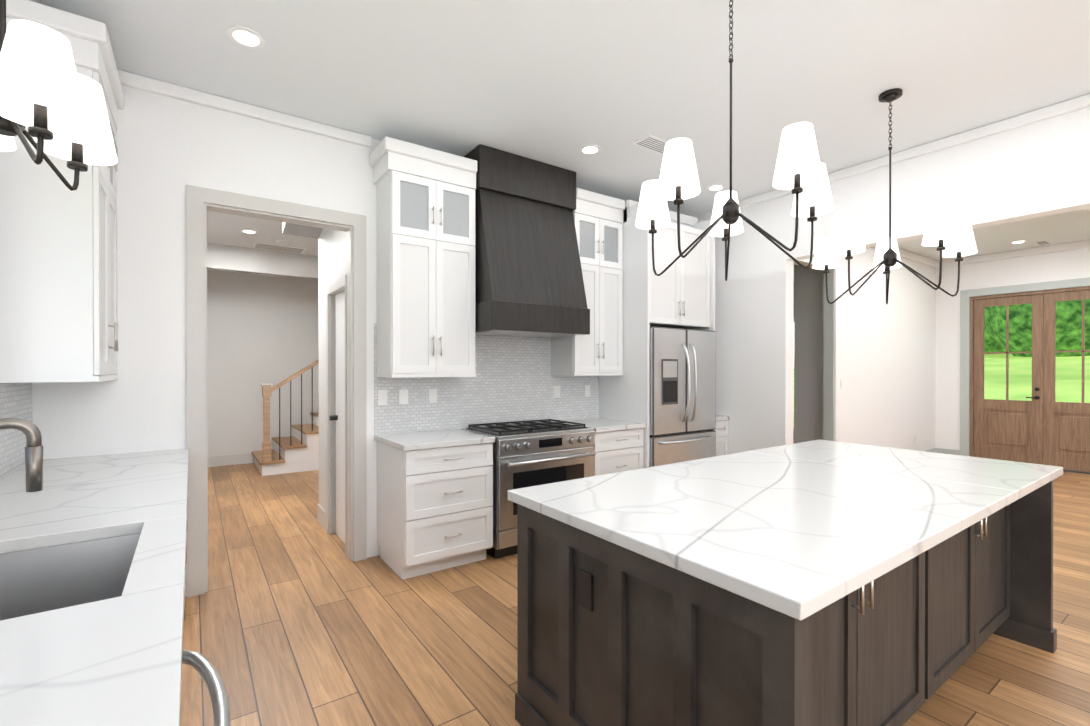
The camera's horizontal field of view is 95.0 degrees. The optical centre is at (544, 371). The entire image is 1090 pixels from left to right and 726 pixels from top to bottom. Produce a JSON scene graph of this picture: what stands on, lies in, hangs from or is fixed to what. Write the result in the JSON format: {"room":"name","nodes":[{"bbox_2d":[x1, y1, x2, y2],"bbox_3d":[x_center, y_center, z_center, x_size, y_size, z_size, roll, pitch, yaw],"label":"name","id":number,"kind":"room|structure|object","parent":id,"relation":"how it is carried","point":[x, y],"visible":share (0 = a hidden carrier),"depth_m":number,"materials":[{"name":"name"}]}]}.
{"room":"kitchen","nodes":[
{"label":"kitchen","id":0,"kind":"room"},
{"bbox_2d":[0,449,187,725],"bbox_3d":[-0.870,0.507,0.611,0.688,0.038,5.598,0,0,-35],"label":"countertop","id":1,"kind":"structure","parent":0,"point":[109,660],"depth_m":0.97,"materials":[{"name":"white stone"}]},
{"bbox_2d":[0,418,47,535],"bbox_3d":[-1.349,0.300,1.111,0.318,0.373,0.127,0,0,-35],"label":"faucet","id":2,"kind":"object","parent":1,"relation":"on","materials":[{"name":"silver metal"}]},
{"bbox_2d":[0,528,139,615],"bbox_3d":[-1.242,0.616,1.249,0.352,0.209,0.662,0,0,-35],"label":"sink","id":3,"kind":"object","parent":1,"relation":"in","point":[53,573],"depth_m":1.50,"materials":[{"name":"silver metal"}]},
{"bbox_2d":[207,269,314,462],"bbox_3d":[-3.625,-0.124,8.104,3.790,3.000,0.120,0,0,-35],"label":"wall","id":4,"kind":"structure","parent":0,"point":[266,329],"depth_m":7.51,"materials":[{"name":"paint"}]},
{"bbox_2d":[207,453,252,466],"bbox_3d":[-4.757,1.304,7.225,0.920,0.150,0.015,0,0,-35],"label":"trim","id":5,"kind":"structure","parent":4,"relation":"attached to","point":[224,460],"depth_m":7.31,"materials":[{"name":"white wood"}]},
{"bbox_2d":[32,85,590,595],"bbox_3d":[-0.633,-0.175,4.280,5.560,3.130,0.120,0,0,-35],"label":"wall","id":6,"kind":"structure","parent":0,"point":[168,149],"depth_m":3.03,"materials":[{"name":"paint"}]},
{"bbox_2d":[0,8,119,379],"bbox_3d":[-2.422,-0.756,2.509,0.351,1.555,0.698,0,0,-35],"label":"upper cabinet","id":7,"kind":"object","parent":6,"relation":"attached to","point":[58,244],"depth_m":2.25,"materials":[{"name":"white wood"}]},
{"bbox_2d":[117,69,371,146],"bbox_3d":[-1.885,-1.699,3.291,1.460,0.075,0.040,0,0,-35],"label":"crown molding","id":8,"kind":"structure","parent":6,"relation":"attached to","point":[132,80],"depth_m":3.21,"materials":[{"name":"paint"}]},
{"bbox_2d":[186,184,366,596],"bbox_3d":[-1.808,0.123,3.450,1.080,2.540,0.160,0,0,-35],"label":"door frame","id":9,"kind":"structure","parent":6,"relation":"attached to","point":[201,202],"depth_m":3.24,"materials":[{"name":"white wood"}]},
{"bbox_2d":[373,148,476,375],"bbox_3d":[-0.898,-0.761,3.799,0.653,1.555,0.351,0,0,-35],"label":"upper cabinet","id":10,"kind":"object","parent":6,"relation":"attached to","point":[425,205],"depth_m":3.63,"materials":[{"name":"white wood"}]},
{"bbox_2d":[374,323,598,434],"bbox_3d":[0.145,0.055,4.756,3.498,0.835,0.002,0,0,-35],"label":"tile backsplash","id":11,"kind":"structure","parent":6,"relation":"attached to","point":[514,379],"depth_m":4.34,"materials":[{"name":"white tile"}]},
{"bbox_2d":[378,390,387,404],"bbox_3d":[-1.227,0.199,3.779,0.070,0.115,0.011,0,0,-35],"label":"outlet","id":12,"kind":"object","parent":11,"relation":"attached to","point":[383,397],"depth_m":3.78,"materials":[{"name":"white plastic"}]},
{"bbox_2d":[399,389,407,403],"bbox_3d":[-1.096,0.199,3.871,0.070,0.115,0.011,0,0,-35],"label":"outlet","id":13,"kind":"object","parent":11,"relation":"attached to","point":[403,393],"depth_m":3.87,"materials":[{"name":"white plastic"}]},
{"bbox_2d":[429,388,436,402],"bbox_3d":[-0.900,0.198,4.010,0.070,0.115,0.011,0,0,-35],"label":"outlet","id":14,"kind":"object","parent":11,"relation":"attached to","point":[432,392],"depth_m":4.01,"materials":[{"name":"white plastic"}]},
{"bbox_2d":[554,386,559,397],"bbox_3d":[0.116,0.196,4.728,0.070,0.115,0.011,0,0,-35],"label":"outlet","id":15,"kind":"object","parent":11,"relation":"attached to","point":[556,388],"depth_m":4.72,"materials":[{"name":"white plastic"}]},
{"bbox_2d":[584,385,589,396],"bbox_3d":[0.419,0.195,4.942,0.070,0.115,0.011,0,0,-35],"label":"outlet","id":16,"kind":"object","parent":11,"relation":"attached to","point":[586,387],"depth_m":4.93,"materials":[{"name":"white plastic"}]},
{"bbox_2d":[464,144,589,337],"bbox_3d":[-0.171,-1.020,4.171,0.946,1.431,0.574,0,0,-35],"label":"range hood","id":17,"kind":"object","parent":6,"relation":"attached to","point":[529,281],"visible":0.77,"depth_m":3.98,"materials":[{"name":"brown wood"}]},
{"bbox_2d":[551,192,624,375],"bbox_3d":[0.398,-0.764,4.716,0.590,1.555,0.351,0,0,-35],"label":"upper cabinet","id":18,"kind":"object","parent":6,"relation":"attached to","point":[599,226],"depth_m":4.58,"materials":[{"name":"white wood"}]},
{"bbox_2d":[625,202,712,331],"bbox_3d":[1.122,-0.993,5.061,0.928,1.100,0.621,0,0,-35],"label":"upper cabinet","id":19,"kind":"object","parent":6,"relation":"attached to","point":[681,297],"depth_m":4.73,"materials":[{"name":"white wood"}]},
{"bbox_2d":[315,238,318,411],"bbox_3d":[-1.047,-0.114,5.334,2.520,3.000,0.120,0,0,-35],"label":"wall","id":20,"kind":"structure","parent":0,"point":[316,281],"depth_m":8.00,"materials":[{"name":"paint"}]},
{"bbox_2d":[319,228,346,510],"bbox_3d":[-1.691,-0.110,4.193,0.150,3.000,0.960,0,0,-35],"label":"wall","id":21,"kind":"structure","parent":0,"point":[332,243],"depth_m":4.45,"materials":[{"name":"paint"}]},
{"bbox_2d":[317,275,346,555],"bbox_3d":[-1.771,0.332,4.230,0.120,2.115,1.090,0,0,-35],"label":"trim","id":22,"kind":"structure","parent":21,"relation":"attached to","point":[332,519],"depth_m":4.20,"materials":[{"name":"wood"}]},
{"bbox_2d":[30,0,1089,260],"bbox_3d":[2.042,-1.728,4.978,10.740,0.230,12.420,0,0,-35],"label":"ceiling","id":23,"kind":"structure","parent":0,"point":[556,82],"depth_m":2.90,"materials":[{"name":"paint"}]},
{"bbox_2d":[0,0,117,190],"bbox_3d":[-1.247,-1.093,1.148,0.356,1.271,0.356,0,0,-26],"label":"chandelier","id":24,"kind":"object","parent":23,"relation":"hanging from","point":[52,99],"visible":1,"depth_m":1.11,"materials":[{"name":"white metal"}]},
{"bbox_2d":[227,26,264,48],"bbox_3d":[-1.552,-1.731,2.595,0.169,0.008,0.169,0,0,19],"label":"recessed light","id":25,"kind":"object","parent":23,"relation":"in","point":[245,37],"depth_m":2.59,"materials":[{"name":"white plastic"}]},
{"bbox_2d":[240,229,256,233],"bbox_3d":[-3.424,-1.612,5.780,0.169,0.008,0.169,0,0,31],"label":"recessed light","id":26,"kind":"object","parent":23,"relation":"in","point":[243,230],"depth_m":5.76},
{"bbox_2d":[207,243,317,279],"bbox_3d":[-3.088,-1.466,7.211,3.700,0.310,0.150,0,0,-35],"label":"beam","id":27,"kind":"structure","parent":23,"relation":"attached to","point":[220,257],"depth_m":6.64,"materials":[{"name":"white paint"}]},
{"bbox_2d":[252,242,305,253],"bbox_3d":[-3.484,-1.614,6.558,0.600,0.010,0.300,0,0,-35],"label":"ceiling vent","id":28,"kind":"object","parent":23,"relation":"in","point":[278,247],"visible":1,"depth_m":6.51,"materials":[{"name":"white metal"}]},
{"bbox_2d":[276,240,286,244],"bbox_3d":[-3.295,-1.602,6.238,0.120,0.030,0.120,0,0,-35],"label":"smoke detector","id":29,"kind":"object","parent":23,"relation":"attached to","point":[279,242],"visible":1,"depth_m":6.21,"materials":[{"name":"white plastic"}]},
{"bbox_2d":[282,222,322,238],"bbox_3d":[-1.968,-1.420,4.189,0.300,0.380,0.920,0,0,-35],"label":"soffit beam","id":30,"kind":"structure","parent":23,"relation":"attached to","point":[300,230],"depth_m":4.48,"materials":[{"name":"white paint"}]},
{"bbox_2d":[579,145,600,154],"bbox_3d":[0.354,-1.735,3.919,0.169,0.008,0.169,0,0,-44],"label":"recessed light","id":31,"kind":"object","parent":23,"relation":"in","point":[586,149],"depth_m":3.91,"materials":[{"name":"white plastic"}]},
{"bbox_2d":[633,135,666,154],"bbox_3d":[0.864,-1.734,3.838,0.360,0.010,0.160,0,0,-35],"label":"ceiling vent","id":32,"kind":"object","parent":23,"relation":"in","point":[653,143],"depth_m":3.80,"materials":[{"name":"white metal"}]},
{"bbox_2d":[707,184,724,190],"bbox_3d":[1.621,-1.738,4.741,0.169,0.008,0.169,0,0,16],"label":"recessed light","id":33,"kind":"object","parent":23,"relation":"in","point":[717,187],"depth_m":4.72,"materials":[{"name":"white plastic"}]},
{"bbox_2d":[635,0,833,280],"bbox_3d":[0.809,-1.097,2.217,0.848,1.272,0.875,0,0,-35],"label":"chandelier","id":34,"kind":"object","parent":23,"relation":"hanging from","point":[801,171],"visible":1,"depth_m":2.09,"materials":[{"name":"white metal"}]},
{"bbox_2d":[812,88,976,303],"bbox_3d":[2.139,-1.095,3.145,0.873,1.282,0.858,0,0,-35],"label":"chandelier","id":35,"kind":"object","parent":23,"relation":"hanging from","point":[947,233],"visible":1,"depth_m":3.00,"materials":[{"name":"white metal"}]},
{"bbox_2d":[1010,240,1026,243],"bbox_3d":[6.410,-1.746,6.768,0.169,0.008,0.169,0,0,16],"label":"recessed light","id":36,"kind":"object","parent":23,"relation":"in","point":[1022,241],"depth_m":6.77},
{"bbox_2d":[1035,240,1051,244],"bbox_3d":[6.765,-1.745,6.786,0.300,0.010,0.120,0,0,-35],"label":"ceiling vent","id":37,"kind":"object","parent":23,"relation":"in","point":[1042,242],"depth_m":6.76,"materials":[{"name":"white metal"}]},
{"bbox_2d":[180,440,1089,725],"bbox_3d":[0.928,1.437,4.936,12.620,0.100,13.620,0,0,-35],"label":"floor","id":38,"kind":"structure","parent":0,"point":[296,614],"depth_m":2.62,"materials":[{"name":"brown wood"}]},
{"bbox_2d":[252,359,318,475],"bbox_3d":[-2.959,0.036,7.792,2.705,2.681,1.150,0,0,-35],"label":"stairs","id":39,"kind":"structure","parent":38,"relation":"on","point":[298,451],"depth_m":6.85,"materials":[{"name":"brown wood"}]},
{"bbox_2d":[377,444,492,579],"bbox_3d":[-0.820,0.954,3.695,0.653,0.875,0.621,0,0,-35],"label":"base cabinet","id":40,"kind":"object","parent":38,"relation":"on","point":[434,500],"depth_m":3.45,"materials":[{"name":"white wood"}]},
{"bbox_2d":[374,429,494,451],"bbox_3d":[-0.822,0.496,3.679,0.673,0.038,0.643,0,0,-35],"label":"countertop","id":41,"kind":"structure","parent":40,"relation":"on","point":[445,438],"depth_m":3.54,"materials":[{"name":"white stone"}]},
{"bbox_2d":[461,419,595,558],"bbox_3d":[-0.121,0.915,4.108,0.916,0.950,0.698,0,0,-35],"label":"range","id":42,"kind":"object","parent":38,"relation":"on","point":[528,453],"visible":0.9,"depth_m":3.80,"materials":[{"name":"silver metal"}]},
{"bbox_2d":[593,428,644,475],"bbox_3d":[0.476,0.951,4.612,0.590,0.875,0.621,0,0,-35],"label":"base cabinet","id":43,"kind":"object","parent":38,"relation":"on","point":[615,452],"depth_m":4.36,"materials":[{"name":"white wood"}]},
{"bbox_2d":[551,416,644,431],"bbox_3d":[0.484,0.492,4.602,0.594,0.038,0.643,0,0,-35],"label":"countertop","id":44,"kind":"structure","parent":43,"relation":"on","point":[599,425],"depth_m":4.43,"materials":[{"name":"white stone"}]},
{"bbox_2d":[650,327,715,466],"bbox_3d":[1.183,0.492,4.980,0.914,1.790,0.737,0,0,-35],"label":"fridge","id":45,"kind":"object","parent":38,"relation":"on","point":[682,394],"visible":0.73,"depth_m":4.70,"materials":[{"name":"grey metal"}]},
{"bbox_2d":[714,420,727,455],"bbox_3d":[1.639,0.948,5.434,0.277,0.875,0.621,0,0,-35],"label":"base cabinet","id":46,"kind":"object","parent":38,"relation":"on","point":[721,429],"depth_m":5.20,"materials":[{"name":"white wood"}]},
{"bbox_2d":[716,416,728,419],"bbox_3d":[1.646,0.489,5.424,0.277,0.038,0.643,0,0,-35],"label":"countertop","id":47,"kind":"structure","parent":46,"relation":"on","point":[717,417],"depth_m":5.18,"materials":[{"name":"white stone"}]},
{"bbox_2d":[515,480,1056,725],"bbox_3d":[1.224,0.959,2.256,2.484,0.874,1.144,0,0,-35],"label":"kitchen island","id":48,"kind":"object","parent":38,"relation":"on","point":[607,635],"depth_m":1.68,"materials":[{"name":"brown wood"}]},
{"bbox_2d":[508,440,1062,623],"bbox_3d":[1.220,0.500,2.260,2.520,0.040,1.193,0,0,-35],"label":"island countertop","id":49,"kind":"structure","parent":48,"relation":"on","point":[794,531],"depth_m":1.74,"materials":[{"name":"white stone"}]},
{"bbox_2d":[692,195,793,453],"bbox_3d":[0.979,-0.184,6.730,0.140,3.130,4.740,0,0,-35],"label":"wall","id":50,"kind":"structure","parent":0,"point":[754,297],"depth_m":5.00,"materials":[{"name":"paint"}]},
{"bbox_2d":[738,93,1089,208],"bbox_3d":[3.769,-1.697,2.622,0.040,0.075,6.340,0,0,-35],"label":"crown molding","id":51,"kind":"structure","parent":50,"relation":"attached to","point":[1080,102],"depth_m":3.68,"materials":[{"name":"paint"}]},
{"bbox_2d":[793,264,822,443],"bbox_3d":[3.528,-0.183,6.536,0.120,3.130,0.480,0,0,-35],"label":"wall","id":52,"kind":"structure","parent":0,"point":[808,350],"depth_m":6.54,"materials":[{"name":"paint"}]},
{"bbox_2d":[794,247,935,450],"bbox_3d":[4.257,-0.184,6.684,5.160,3.130,0.120,0,0,-35],"label":"wall","id":53,"kind":"structure","parent":0,"point":[887,370],"depth_m":6.99,"materials":[{"name":"paint"}]},
{"bbox_2d":[798,258,838,441],"bbox_3d":[3.026,0.029,5.802,1.330,2.710,0.140,0,0,-35],"label":"trim","id":54,"kind":"structure","parent":53,"relation":"attached to","point":[830,372],"depth_m":6.11,"materials":[{"name":"white wood"}]},
{"bbox_2d":[840,379,843,388],"bbox_3d":[3.690,0.161,6.204,0.070,0.115,0.009,0,0,-35],"label":"light switch","id":55,"kind":"object","parent":53,"relation":"attached to","point":[841,383],"depth_m":6.19,"materials":[{"name":"white plastic"}]},
{"bbox_2d":[872,247,938,267],"bbox_3d":[4.232,-1.699,6.557,4.980,0.100,0.050,0,0,-35],"label":"crown molding","id":56,"kind":"structure","parent":53,"relation":"attached to","point":[903,253],"depth_m":7.50,"materials":[{"name":"white wood"}]},
{"bbox_2d":[924,448,936,452],"bbox_3d":[4.953,1.309,7.099,3.310,0.140,0.015,0,0,-35],"label":"baseboard","id":57,"kind":"structure","parent":53,"relation":"attached to","point":[933,449],"depth_m":7.94,"materials":[{"name":"white wood"}]},
{"bbox_2d":[786,106,1089,260],"bbox_3d":[4.010,-1.394,2.439,0.140,0.680,5.760,0,0,-35],"label":"header beam","id":58,"kind":"structure","parent":0,"point":[1041,168],"depth_m":3.60,"materials":[{"name":"paint"}]},
{"bbox_2d":[793,247,1089,455],"bbox_3d":[6.897,-0.186,7.314,0.120,3.130,10.620,0,0,-35],"label":"wall","id":59,"kind":"structure","parent":0,"point":[1061,265],"depth_m":7.82,"materials":[{"name":"paint"}]},
{"bbox_2d":[937,448,959,454],"bbox_3d":[6.394,1.307,7.913,0.015,0.140,0.310,0,0,-35],"label":"baseboard","id":60,"kind":"structure","parent":59,"relation":"attached to","point":[946,451],"depth_m":7.91,"materials":[{"name":"white wood"}]},
{"bbox_2d":[939,240,1089,267],"bbox_3d":[8.048,-1.695,5.526,0.060,0.100,6.140,0,0,-35],"label":"crown molding","id":61,"kind":"structure","parent":59,"relation":"attached to","point":[1000,255],"depth_m":7.19,"materials":[{"name":"white wood"}]},
{"bbox_2d":[960,277,1089,455],"bbox_3d":[7.007,0.065,7.037,0.022,2.630,1.840,0,0,-35],"label":"door frame","id":62,"kind":"structure","parent":59,"relation":"attached to","point":[965,295],"depth_m":7.71,"materials":[{"name":"white wood"}]},
{"bbox_2d":[970,286,1089,473],"bbox_3d":[7.055,0.122,7.072,0.133,2.516,1.612,0,0,-35],"label":"doors","id":63,"kind":"structure","parent":59,"relation":"in","point":[1042,427],"depth_m":7.12,"materials":[{"name":"brown wood"}]},
{"bbox_3d":[-0.798,-0.159,-0.197,0.120,3.130,7.240,0,0,-35],"label":"wall","id":64,"kind":"structure","parent":0,"visible":0},
{"bbox_2d":[0,382,31,477],"bbox_3d":[-1.153,-0.354,0.409,0.002,1.685,5.600,0,0,-35],"label":"wall tiles","id":65,"kind":"structure","parent":64,"relation":"attached to","point":[15,400],"depth_m":2.41,"materials":[{"name":"white tile"}]},
{"label":"outside","id":66,"kind":"structure","parent":0,"visible":0},
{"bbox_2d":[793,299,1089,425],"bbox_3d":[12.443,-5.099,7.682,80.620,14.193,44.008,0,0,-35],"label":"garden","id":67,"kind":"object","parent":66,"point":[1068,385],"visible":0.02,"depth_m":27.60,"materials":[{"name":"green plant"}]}
]}

